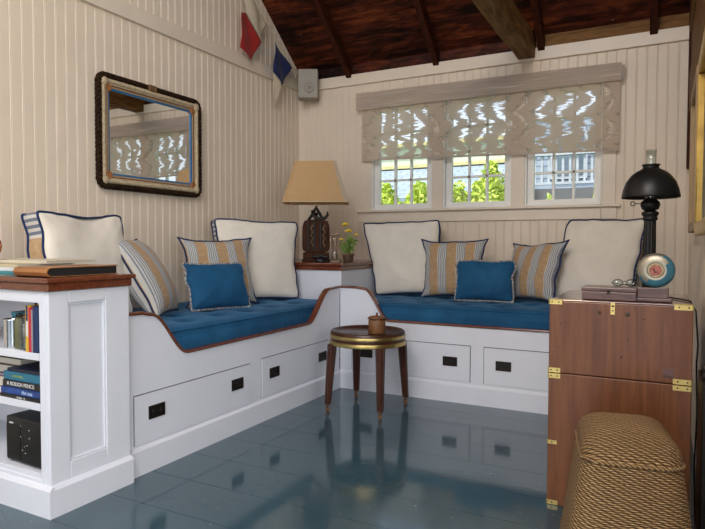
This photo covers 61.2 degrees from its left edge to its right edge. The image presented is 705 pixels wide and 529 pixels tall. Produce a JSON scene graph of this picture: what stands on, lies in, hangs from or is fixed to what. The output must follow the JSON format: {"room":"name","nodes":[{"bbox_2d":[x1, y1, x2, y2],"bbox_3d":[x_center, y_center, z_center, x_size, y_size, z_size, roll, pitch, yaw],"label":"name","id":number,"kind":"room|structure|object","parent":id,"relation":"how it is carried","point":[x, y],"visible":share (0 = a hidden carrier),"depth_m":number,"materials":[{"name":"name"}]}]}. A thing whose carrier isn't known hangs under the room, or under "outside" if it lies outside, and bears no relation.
{"room":"living room","nodes":[
{"label":"living room","id":0,"kind":"room"},
{"bbox_2d":[0,0,298,307],"bbox_3d":[-2.230,-1.819,2.119,0.141,5.474,7.500,1,2,28],"label":"wall","id":1,"kind":"structure","parent":0,"point":[52,52],"depth_m":3.72,"materials":[{"name":"beige paint"}]},
{"bbox_2d":[94,71,201,197],"bbox_3d":[-1.266,-0.790,3.795,0.046,0.683,0.875,1,2,28],"label":"framed mirror","id":2,"kind":"object","parent":1,"relation":"attached to","point":[148,138],"visible":1,"depth_m":3.74,"materials":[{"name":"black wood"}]},
{"bbox_2d":[109,91,189,182],"bbox_3d":[-1.276,-0.791,3.801,0.005,0.486,0.678,1,2,28],"label":"mirror glass","id":3,"kind":"object","parent":2,"relation":"attached to","point":[149,137],"depth_m":3.76,"materials":[{"name":"clear mirror"}]},
{"bbox_2d":[80,0,297,90],"bbox_3d":[-2.185,-1.482,2.049,0.026,0.097,7.399,1,2,28],"label":"trim","id":4,"kind":"structure","parent":1,"relation":"attached to","point":[120,8],"depth_m":4.03,"materials":[{"name":"beige paint"}]},
{"bbox_2d":[255,0,297,76],"bbox_3d":[-0.727,-2.056,4.634,0.061,0.907,1.365,1,2,25],"label":"crown molding","id":5,"kind":"structure","parent":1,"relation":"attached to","point":[255,0],"depth_m":4.80,"materials":[{"name":"beige wood"}]},
{"bbox_2d":[240,0,266,59],"bbox_3d":[-0.761,-1.801,4.594,0.032,0.463,0.336,1,2,28],"label":"pennant","id":6,"kind":"object","parent":5,"relation":"hanging from","point":[250,40],"visible":1,"depth_m":4.57,"materials":[{"name":"red fabric"}]},
{"bbox_2d":[273,43,291,109],"bbox_3d":[-0.581,-1.537,4.952,0.031,0.540,0.270,1,2,28],"label":"pennant","id":7,"kind":"object","parent":5,"relation":"hanging from","point":[282,67],"visible":1,"depth_m":4.89,"materials":[{"name":"blue fabric"}]},
{"bbox_2d":[295,259,376,298],"bbox_3d":[-0.276,0.185,4.777,0.915,0.432,0.880,1,2,28],"label":"table","id":8,"kind":"object","parent":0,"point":[313,278],"visible":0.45,"depth_m":4.32,"materials":[{"name":"white paint"}]},
{"bbox_2d":[282,160,348,261],"bbox_3d":[-0.273,-0.393,4.473,0.492,0.746,0.333,0,2,0],"label":"lamp","id":9,"kind":"object","parent":8,"relation":"on","point":[311,182],"visible":0.98,"depth_m":4.34,"materials":[{"name":"beige fabric"}]},
{"bbox_2d":[312,255,328,262],"bbox_3d":[-0.231,-0.043,4.351,0.114,0.055,0.088,-1,2,-34],"label":"ornament","id":10,"kind":"object","parent":8,"relation":"on","point":[321,258],"visible":0.99,"depth_m":4.33,"materials":[{"name":"plastic"}]},
{"bbox_2d":[329,233,340,261],"bbox_3d":[-0.130,-0.123,4.407,0.082,0.212,0.082,1,2,28],"label":"hourglass","id":11,"kind":"object","parent":8,"relation":"on","point":[334,256],"visible":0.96,"depth_m":4.40,"materials":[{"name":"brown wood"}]},
{"bbox_2d":[338,223,358,262],"bbox_3d":[-0.030,-0.163,4.369,0.150,0.295,0.137,1,2,28],"label":"potted flowers","id":12,"kind":"object","parent":8,"relation":"on","point":[348,257],"visible":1,"depth_m":4.35,"materials":[{"name":"green plant"}]},
{"bbox_2d":[0,358,695,528],"bbox_3d":[-0.080,1.009,0.906,5.200,0.080,7.902,1,2,28],"label":"floor","id":13,"kind":"structure","parent":0,"point":[427,463],"depth_m":2.54,"materials":[{"name":"blue tile"}]},
{"bbox_2d":[0,273,135,519],"bbox_3d":[-1.423,0.471,2.532,0.974,0.872,0.407,1,2,28],"label":"bookcase","id":14,"kind":"object","parent":13,"relation":"on","point":[84,405],"visible":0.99,"depth_m":2.27,"materials":[{"name":"white paint"}]},
{"bbox_2d":[0,375,3,385],"bbox_3d":[-1.370,0.477,2.519,0.200,0.045,0.190,1,2,28],"label":"book","id":15,"kind":"object","parent":14,"relation":"on","point":[1,376],"visible":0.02,"depth_m":2.46,"materials":[{"name":"white paper"}]},
{"bbox_3d":[-1.371,0.448,2.519,0.200,0.012,0.190,1,2,28],"label":"book","id":16,"kind":"object","parent":15,"relation":"on","visible":0},
{"bbox_2d":[0,363,12,372],"bbox_3d":[-1.373,0.423,2.519,0.200,0.036,0.190,1,2,28],"label":"book","id":17,"kind":"object","parent":16,"relation":"on","point":[3,367],"visible":0.04,"depth_m":2.44,"materials":[{"name":"paper"}]},
{"bbox_2d":[0,355,38,365],"bbox_3d":[-1.375,0.390,2.519,0.200,0.030,0.190,1,2,28],"label":"book","id":18,"kind":"object","parent":17,"relation":"on","point":[7,360],"visible":0.24,"depth_m":2.42,"materials":[{"name":"paper"}]},
{"bbox_2d":[3,318,14,347],"bbox_3d":[-1.320,0.265,2.308,0.060,0.112,0.060,1,2,28],"label":"book","id":19,"kind":"object","parent":14,"relation":"on","point":[9,329],"visible":0.7,"depth_m":2.28,"materials":[{"name":"white paper"}]},
{"bbox_2d":[11,310,25,325],"bbox_3d":[-1.309,0.253,2.395,0.089,0.130,0.074,1,2,28],"label":"book","id":20,"kind":"object","parent":14,"relation":"on","point":[13,313],"visible":0.16,"depth_m":2.37,"materials":[{"name":"teal paper"}]},
{"bbox_2d":[14,313,23,348],"bbox_3d":[-1.280,0.254,2.289,0.032,0.136,0.032,1,2,28],"label":"book","id":21,"kind":"object","parent":14,"relation":"on","point":[18,322],"visible":0.69,"depth_m":2.28,"materials":[{"name":"green paper"}]},
{"bbox_2d":[0,392,39,402],"bbox_3d":[-1.217,0.500,2.322,0.240,0.014,0.171,1,2,28],"label":"book","id":22,"kind":"object","parent":14,"relation":"on","point":[14,396],"visible":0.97,"depth_m":2.25,"materials":[{"name":"paper"}]},
{"bbox_2d":[1,385,39,398],"bbox_3d":[-1.215,0.479,2.322,0.235,0.026,0.171,1,2,28],"label":"book","id":23,"kind":"object","parent":22,"relation":"on","point":[6,389],"visible":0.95,"depth_m":2.25,"materials":[{"name":"paper"}]},
{"bbox_2d":[3,378,39,391],"bbox_3d":[-1.210,0.453,2.321,0.225,0.026,0.171,1,2,28],"label":"book","id":24,"kind":"object","parent":23,"relation":"on","point":[6,382],"visible":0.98,"depth_m":2.25,"materials":[{"name":"paper"}]},
{"bbox_2d":[4,370,39,384],"bbox_3d":[-1.208,0.423,2.321,0.220,0.032,0.171,1,2,28],"label":"book","id":25,"kind":"object","parent":24,"relation":"on","point":[29,378],"visible":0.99,"depth_m":2.25,"materials":[{"name":"teal paper"}]},
{"bbox_2d":[7,361,39,375],"bbox_3d":[-1.199,0.401,2.319,0.200,0.012,0.170,1,2,28],"label":"book","id":26,"kind":"object","parent":25,"relation":"on","point":[30,368],"visible":0.39,"depth_m":2.27,"materials":[{"name":"paper"}]},
{"bbox_2d":[17,314,25,349],"bbox_3d":[-1.246,0.256,2.277,0.060,0.132,0.060,1,2,28],"label":"book","id":27,"kind":"object","parent":14,"relation":"on","point":[22,338],"visible":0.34,"depth_m":2.26,"materials":[{"name":"grey paper"}]},
{"bbox_2d":[7,409,40,468],"bbox_3d":[-1.211,0.676,2.345,0.235,0.178,0.175,1,2,30],"label":"box","id":28,"kind":"object","parent":14,"relation":"on","point":[23,427],"visible":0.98,"depth_m":2.27,"materials":[{"name":"plastic"}]},
{"bbox_2d":[7,422,20,460],"bbox_3d":[-1.311,0.684,2.306,0.088,0.136,0.002,1,2,30],"label":"grille","id":29,"kind":"object","parent":28,"relation":"attached to","point":[13,428],"depth_m":2.30,"materials":[{"name":"black metal"}]},
{"bbox_2d":[28,307,31,351],"bbox_3d":[-1.146,0.239,2.291,0.015,0.166,0.200,1,2,28],"label":"book","id":30,"kind":"object","parent":14,"relation":"on","point":[29,308],"visible":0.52,"depth_m":2.20,"materials":[{"name":"red paper"}]},
{"bbox_2d":[25,304,38,351],"bbox_3d":[-1.161,0.236,2.299,0.016,0.172,0.200,1,2,28],"label":"book","id":31,"kind":"object","parent":14,"relation":"on","point":[26,306],"visible":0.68,"depth_m":2.21,"materials":[{"name":"yellow paper"}]},
{"bbox_2d":[31,310,32,352],"bbox_3d":[-1.135,0.243,2.286,0.008,0.158,0.200,1,2,28],"label":"book","id":32,"kind":"object","parent":14,"relation":"on","point":[31,310],"visible":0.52,"depth_m":2.20,"materials":[{"name":"grey paper"}]},
{"bbox_2d":[32,306,38,352],"bbox_3d":[-1.122,0.236,2.284,0.014,0.172,0.210,1,2,28],"label":"book","id":33,"kind":"object","parent":14,"relation":"on","point":[33,307],"visible":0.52,"depth_m":2.19,"materials":[{"name":"blue paper"}]},
{"bbox_2d":[35,307,39,352],"bbox_3d":[-1.108,0.238,2.277,0.014,0.170,0.210,1,2,28],"label":"book","id":34,"kind":"object","parent":14,"relation":"on","point":[36,308],"visible":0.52,"depth_m":2.18,"materials":[{"name":"blue paper"}]},
{"bbox_2d":[13,264,117,276],"bbox_3d":[-1.122,0.022,2.349,0.196,0.038,0.325,1,2,28],"label":"leather folder","id":35,"kind":"object","parent":14,"relation":"on","point":[78,269],"visible":1,"depth_m":2.26,"materials":[{"name":"leather"}]},
{"bbox_3d":[-1.397,0.034,2.469,0.370,0.006,0.250,1,2,26],"label":"magazine","id":36,"kind":"object","parent":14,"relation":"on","visible":0},
{"bbox_2d":[0,271,13,273],"bbox_3d":[-1.387,0.026,2.464,0.360,0.010,0.250,1,2,29],"label":"magazine","id":37,"kind":"object","parent":36,"relation":"on","point":[1,272],"visible":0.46,"depth_m":2.29,"materials":[{"name":"paper"}]},
{"bbox_2d":[0,267,14,270],"bbox_3d":[-1.391,0.012,2.485,0.350,0.014,0.260,1,2,25],"label":"book","id":38,"kind":"object","parent":37,"relation":"on","point":[1,268],"visible":0.02,"depth_m":2.32,"materials":[{"name":"white paper"}]},
{"bbox_2d":[0,263,72,266],"bbox_3d":[-1.374,-0.001,2.490,0.330,0.012,0.240,1,2,31],"label":"book","id":39,"kind":"object","parent":38,"relation":"on","point":[1,264],"visible":0.55,"depth_m":2.38,"materials":[{"name":"paper"}]},
{"bbox_2d":[0,258,96,263],"bbox_3d":[-1.351,-0.016,2.554,0.420,0.012,0.250,1,2,24],"label":"book","id":40,"kind":"object","parent":39,"relation":"on","point":[15,260],"visible":1,"depth_m":2.45,"materials":[{"name":"beige paper"}]},
{"bbox_2d":[129,285,340,478],"bbox_3d":[-0.921,0.519,3.531,0.934,0.710,1.851,1,2,28],"label":"storage bench","id":41,"kind":"object","parent":13,"relation":"on","point":[183,402],"visible":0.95,"depth_m":2.98,"materials":[{"name":"white paint"}]},
{"bbox_2d":[133,298,317,348],"bbox_3d":[-0.926,0.356,3.566,0.905,0.179,1.910,1,2,28],"label":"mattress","id":42,"kind":"object","parent":41,"relation":"on","point":[190,329],"visible":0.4,"depth_m":3.34,"materials":[{"name":"blue fabric"}]},
{"bbox_2d":[21,210,133,311],"bbox_3d":[-1.336,0.018,2.951,0.217,0.550,0.572,1,2,17],"label":"cushion","id":43,"kind":"object","parent":42,"relation":"on","point":[50,235],"visible":0.48,"depth_m":2.83,"materials":[{"name":"beige fabric"}]},
{"bbox_2d":[118,239,178,315],"bbox_3d":[-1.151,0.069,3.322,0.303,0.430,0.457,0,2,-1],"label":"striped cushion","id":44,"kind":"object","parent":42,"relation":"on","point":[153,289],"visible":0.81,"depth_m":3.17,"materials":[{"name":"fabric"}]},
{"bbox_2d":[181,262,250,311],"bbox_3d":[-0.820,0.129,3.634,0.164,0.292,0.444,2,3,41],"label":"lumbar cushion","id":45,"kind":"object","parent":42,"relation":"on","point":[211,286],"visible":0.99,"depth_m":3.56,"materials":[{"name":"blue fabric"}]},
{"bbox_2d":[177,237,258,307],"bbox_3d":[-0.854,0.048,3.839,0.527,0.451,0.188,-2,3,-45],"label":"striped cushion","id":46,"kind":"object","parent":42,"relation":"on","point":[234,250],"visible":0.56,"depth_m":3.80,"materials":[{"name":"fabric"}]},
{"bbox_2d":[210,218,298,298],"bbox_3d":[-0.668,-0.032,4.180,0.626,0.571,0.211,-1,2,-34],"label":"cushion","id":47,"kind":"object","parent":42,"relation":"on","point":[272,245],"visible":0.73,"depth_m":4.13,"materials":[{"name":"beige fabric"}]},
{"bbox_2d":[324,325,408,419],"bbox_3d":[0.092,0.634,3.619,0.464,0.479,0.464,1,2,28],"label":"drum side table","id":48,"kind":"object","parent":13,"relation":"on","point":[357,338],"visible":0.95,"depth_m":3.52,"materials":[{"name":"brown wood"}]},
{"bbox_2d":[368,313,385,333],"bbox_3d":[0.145,0.346,3.543,0.110,0.124,0.110,0,2,0],"label":"lidded pot","id":49,"kind":"object","parent":48,"relation":"on","point":[376,323],"visible":1,"depth_m":3.50,"materials":[{"name":"brown wood"}]},
{"bbox_2d":[340,285,548,414],"bbox_3d":[1.062,0.506,4.053,2.116,0.710,0.934,1,2,28],"label":"storage bench","id":50,"kind":"object","parent":13,"relation":"on","point":[479,365],"visible":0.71,"depth_m":3.75,"materials":[{"name":"white paint"}]},
{"bbox_2d":[375,294,549,329],"bbox_3d":[1.068,0.344,4.066,2.130,0.179,0.905,1,2,28],"label":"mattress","id":51,"kind":"object","parent":50,"relation":"on","point":[523,313],"visible":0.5,"depth_m":3.83,"materials":[{"name":"blue fabric"}]},
{"bbox_2d":[363,220,440,294],"bbox_3d":[0.389,-0.050,4.622,0.620,0.583,0.217,1,2,13],"label":"cushion","id":52,"kind":"object","parent":51,"relation":"on","point":[397,253],"visible":0.72,"depth_m":4.54,"materials":[{"name":"beige fabric"}]},
{"bbox_2d":[420,238,488,296],"bbox_3d":[0.739,0.034,4.365,0.528,0.450,0.165,1,2,32],"label":"striped cushion","id":53,"kind":"object","parent":51,"relation":"on","point":[441,257],"visible":0.73,"depth_m":4.33,"materials":[{"name":"fabric"}]},
{"bbox_2d":[454,260,516,302],"bbox_3d":[0.920,0.113,4.145,0.423,0.293,0.151,1,2,20],"label":"lumbar cushion","id":54,"kind":"object","parent":51,"relation":"on","point":[476,280],"visible":1,"depth_m":4.09,"materials":[{"name":"blue fabric"}]},
{"bbox_2d":[512,239,569,301],"bbox_3d":[1.256,0.052,4.142,0.190,0.452,0.545,-1,2,-30],"label":"striped cushion","id":55,"kind":"object","parent":51,"relation":"on","point":[538,268],"visible":0.79,"depth_m":4.03,"materials":[{"name":"fabric"}]},
{"bbox_2d":[555,218,643,296],"bbox_3d":[1.640,-0.022,4.038,0.650,0.578,0.253,2,2,35],"label":"cushion","id":56,"kind":"object","parent":51,"relation":"on","point":[598,251],"visible":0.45,"depth_m":3.94,"materials":[{"name":"beige fabric"}]},
{"bbox_2d":[546,290,693,505],"bbox_3d":[1.079,0.523,2.399,0.482,0.792,0.514,1,2,28],"label":"chest","id":57,"kind":"object","parent":13,"relation":"on","point":[612,356],"visible":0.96,"depth_m":2.17,"materials":[{"name":"brown wood"}]},
{"bbox_2d":[581,285,637,300],"bbox_3d":[0.983,0.108,2.273,0.192,0.047,0.126,1,2,30],"label":"wooden box","id":58,"kind":"object","parent":57,"relation":"on","point":[597,292],"visible":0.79,"depth_m":2.23,"materials":[{"name":"brown wood"}]},
{"bbox_2d":[612,279,636,286],"bbox_3d":[1.033,0.069,2.268,0.089,0.028,0.023,1,2,13],"label":"folded spectacles","id":59,"kind":"object","parent":58,"relation":"on","point":[615,279],"visible":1,"depth_m":2.26,"materials":[{"name":"brown metal"}]},
{"bbox_2d":[637,287,671,302],"bbox_3d":[1.104,0.110,2.188,0.124,0.050,0.056,1,2,30],"label":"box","id":60,"kind":"object","parent":57,"relation":"on","point":[649,294],"visible":0.89,"depth_m":2.17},
{"bbox_2d":[637,253,674,287],"bbox_3d":[1.110,0.021,2.180,0.126,0.126,0.049,1,2,28],"label":"round gauge","id":61,"kind":"object","parent":60,"relation":"on","point":[656,270],"visible":1,"depth_m":2.16,"materials":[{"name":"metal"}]},
{"bbox_2d":[559,412,691,528],"bbox_3d":[0.829,0.704,1.816,0.381,0.470,0.376,1,2,18],"label":"stool","id":62,"kind":"object","parent":13,"relation":"on","point":[626,471],"visible":1,"depth_m":1.67,"materials":[{"name":"wicker"}]},
{"bbox_2d":[695,366,704,528],"bbox_3d":[1.110,0.632,1.897,0.032,0.610,0.260,1,2,28],"label":"fire screen","id":63,"kind":"object","parent":13,"relation":"on","point":[700,450],"visible":1,"depth_m":1.81,"materials":[{"name":"metal"}]},
{"bbox_2d":[262,0,689,69],"bbox_3d":[0.005,-3.011,0.852,5.250,3.320,7.900,1,2,28],"label":"ceiling","id":64,"kind":"structure","parent":0,"point":[368,30],"depth_m":4.61,"materials":[{"name":"brown wood"}]},
{"bbox_2d":[299,40,688,357],"bbox_3d":[0.928,-0.410,4.713,3.304,2.494,0.141,1,2,28],"label":"wall","id":65,"kind":"structure","parent":0,"point":[654,86],"depth_m":4.23,"materials":[{"name":"beige paint"}]},
{"bbox_2d":[298,69,318,100],"bbox_3d":[-0.381,-1.551,5.160,0.170,0.245,0.164,0,2,0],"label":"wall speaker","id":66,"kind":"object","parent":65,"relation":"attached to","point":[308,79],"visible":1,"depth_m":5.09,"materials":[{"name":"grey paint"}]},
{"bbox_2d":[312,0,351,77],"bbox_3d":[-0.875,-3.056,3.400,0.048,3.083,3.700,1,2,28],"label":"beam","id":67,"kind":"structure","parent":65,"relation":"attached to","point":[320,6],"depth_m":4.81,"materials":[{"name":"brown wood"}]},
{"bbox_2d":[371,102,431,209],"bbox_3d":[0.428,-0.893,4.947,0.540,0.880,0.120,1,2,28],"label":"window","id":68,"kind":"structure","parent":65,"relation":"in","point":[377,180],"depth_m":4.96,"materials":[{"name":"white paint"}]},
{"bbox_2d":[318,42,510,78],"bbox_3d":[0.409,-1.648,4.873,1.990,0.085,0.024,1,2,28],"label":"trim","id":69,"kind":"structure","parent":65,"relation":"attached to","point":[500,47],"depth_m":4.80,"materials":[{"name":"brown wood"}]},
{"bbox_2d":[413,0,439,65],"bbox_3d":[-0.184,-3.042,3.038,0.048,3.083,3.700,1,2,28],"label":"ceiling beam","id":70,"kind":"structure","parent":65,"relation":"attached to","point":[420,7],"depth_m":4.50,"materials":[{"name":"brown wood"}]},
{"bbox_2d":[443,93,511,207],"bbox_3d":[0.987,-0.881,4.655,0.536,0.880,0.120,1,2,28],"label":"window","id":71,"kind":"structure","parent":65,"relation":"in","point":[448,177],"depth_m":4.67,"materials":[{"name":"white paint"}]},
{"bbox_2d":[356,204,620,222],"bbox_3d":[0.959,-0.389,4.622,2.045,0.102,0.095,1,2,28],"label":"trim","id":72,"kind":"structure","parent":65,"relation":"attached to","point":[588,211],"depth_m":4.53,"materials":[{"name":"beige paint"}]},
{"bbox_2d":[361,83,616,209],"bbox_3d":[0.964,-0.918,4.619,1.987,0.965,0.064,1,2,28],"label":"trim","id":73,"kind":"structure","parent":65,"relation":"attached to","point":[609,157],"depth_m":4.46,"materials":[{"name":"beige paint"}]},
{"bbox_2d":[356,62,625,218],"bbox_3d":[0.951,-0.845,4.553,2.054,1.135,0.058,1,2,28],"label":"roman shade","id":74,"kind":"object","parent":65,"relation":"attached to","point":[574,79],"visible":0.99,"depth_m":4.46,"materials":[{"name":"fabric"}]},
{"bbox_2d":[319,26,688,89],"bbox_3d":[0.877,-1.549,4.613,3.064,0.091,0.026,1,2,28],"label":"trim","id":75,"kind":"structure","parent":65,"relation":"attached to","point":[677,34],"depth_m":4.45,"materials":[{"name":"beige paint"}]},
{"bbox_2d":[530,0,544,50],"bbox_3d":[0.530,-3.027,2.665,0.048,3.083,3.700,1,2,28],"label":"beam","id":76,"kind":"structure","parent":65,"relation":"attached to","point":[536,10],"depth_m":4.19,"materials":[{"name":"brown wood"}]},
{"bbox_2d":[525,83,603,205],"bbox_3d":[1.550,-0.870,4.361,0.536,0.880,0.120,1,2,28],"label":"window","id":77,"kind":"structure","parent":65,"relation":"in","point":[530,173],"depth_m":4.37,"materials":[{"name":"white paint"}]},
{"bbox_2d":[536,13,689,47],"bbox_3d":[1.797,-1.622,4.146,1.004,0.092,0.026,1,2,28],"label":"trim","id":78,"kind":"structure","parent":65,"relation":"attached to","point":[679,20],"depth_m":4.12,"materials":[{"name":"brown wood"}]},
{"bbox_2d":[650,0,657,34],"bbox_3d":[1.178,-3.013,2.326,0.048,3.083,3.700,1,2,28],"label":"beam","id":79,"kind":"structure","parent":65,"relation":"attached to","point":[653,3],"depth_m":3.91,"materials":[{"name":"brown wood"}]},
{"bbox_2d":[688,233,704,465],"bbox_3d":[2.362,-1.508,2.169,1.837,4.874,3.170,1,2,28],"label":"wall","id":80,"kind":"structure","parent":0,"point":[696,253],"depth_m":2.85,"materials":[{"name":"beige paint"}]},
{"bbox_2d":[686,0,691,168],"bbox_3d":[2.208,-1.282,3.891,0.026,1.300,0.074,1,2,28],"label":"trim","id":81,"kind":"structure","parent":80,"relation":"attached to","point":[690,33],"depth_m":3.87,"materials":[{"name":"brown wood"}]},
{"bbox_2d":[688,65,697,232],"bbox_3d":[1.639,-0.511,2.847,0.032,0.710,0.660,1,2,28],"label":"framed picture","id":82,"kind":"object","parent":80,"relation":"attached to","point":[693,114],"visible":0.55,"depth_m":3.09,"materials":[{"name":"beige paint"}]},
{"bbox_2d":[689,0,704,111],"bbox_3d":[1.546,-1.318,2.614,0.023,0.740,2.949,1,2,28],"label":"trim","id":83,"kind":"structure","parent":80,"relation":"attached to","point":[697,6],"depth_m":3.16,"materials":[{"name":"brown wood"}]},
{"bbox_2d":[694,28,704,235],"bbox_3d":[1.196,-0.445,2.008,0.036,0.685,0.840,1,2,28],"label":"framed picture","id":84,"kind":"object","parent":80,"relation":"attached to","point":[699,208],"visible":1,"depth_m":2.33},
{"bbox_3d":[-1.774,-0.188,-2.380,5.180,2.534,0.140,1,2,28],"label":"wall","id":85,"kind":"structure","parent":0,"visible":0},
{"bbox_2d":[471,0,535,59],"bbox_3d":[-0.426,-1.482,1.127,0.132,0.165,7.396,1,2,28],"label":"beam","id":86,"kind":"structure","parent":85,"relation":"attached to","point":[504,16],"depth_m":3.80,"materials":[{"name":"brown wood"}]},
{"label":"outside","id":87,"kind":"structure","parent":0,"visible":0},
{"bbox_3d":[6.543,0.756,18.843,28.000,0.100,29.700,1,2,28],"label":"ground","id":88,"kind":"structure","parent":87,"visible":0},
{"bbox_2d":[381,182,402,204],"bbox_3d":[0.453,-0.107,8.955,0.982,2.327,0.920,1,2,28],"label":"shrub","id":89,"kind":"object","parent":88,"relation":"on","point":[387,197],"visible":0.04,"depth_m":8.84,"materials":[{"name":"green plant"}]},
{"bbox_2d":[402,181,426,203],"bbox_3d":[0.983,-0.094,8.525,0.932,2.309,0.826,1,2,28],"label":"shrub","id":90,"kind":"object","parent":88,"relation":"on","point":[419,189],"visible":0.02,"depth_m":8.37,"materials":[{"name":"green plant"}]},
{"bbox_2d":[382,135,504,203],"bbox_3d":[-0.291,-1.078,15.415,9.200,3.770,4.000,1,2,28],"label":"cottage","id":91,"kind":"structure","parent":88,"relation":"on","point":[460,164],"depth_m":13.76,"materials":[{"name":"blue"}]},
{"bbox_2d":[453,180,467,201],"bbox_3d":[1.377,-0.050,8.144,0.743,2.238,0.692,1,2,28],"label":"shrub","id":92,"kind":"object","parent":88,"relation":"on","point":[458,192],"visible":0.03,"depth_m":7.98,"materials":[{"name":"green plant"}]},
{"bbox_2d":[471,160,504,201],"bbox_3d":[1.842,-0.164,8.006,0.775,2.477,0.719,1,2,28],"label":"shrub","id":93,"kind":"object","parent":88,"relation":"on","point":[496,186],"visible":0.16,"depth_m":7.86,"materials":[{"name":"green plant"}]},
{"bbox_2d":[545,193,551,199],"bbox_3d":[2.568,0.077,7.735,0.445,2.021,0.428,1,2,28],"label":"shrub","id":94,"kind":"object","parent":88,"relation":"on","point":[549,196],"visible":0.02,"depth_m":7.69,"materials":[{"name":"green plant"}]},
{"bbox_2d":[535,149,594,199],"bbox_3d":[5.266,-0.419,10.183,4.280,2.850,2.750,1,2,28],"label":"deck","id":95,"kind":"object","parent":88,"relation":"on","point":[581,192],"visible":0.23,"depth_m":9.59,"materials":[{"name":"white wood"}]},
{"bbox_2d":[535,117,594,188],"bbox_3d":[7.947,-1.012,11.616,8.880,3.950,2.090,1,2,28],"label":"house","id":96,"kind":"structure","parent":88,"relation":"on","point":[587,121],"depth_m":12.31,"materials":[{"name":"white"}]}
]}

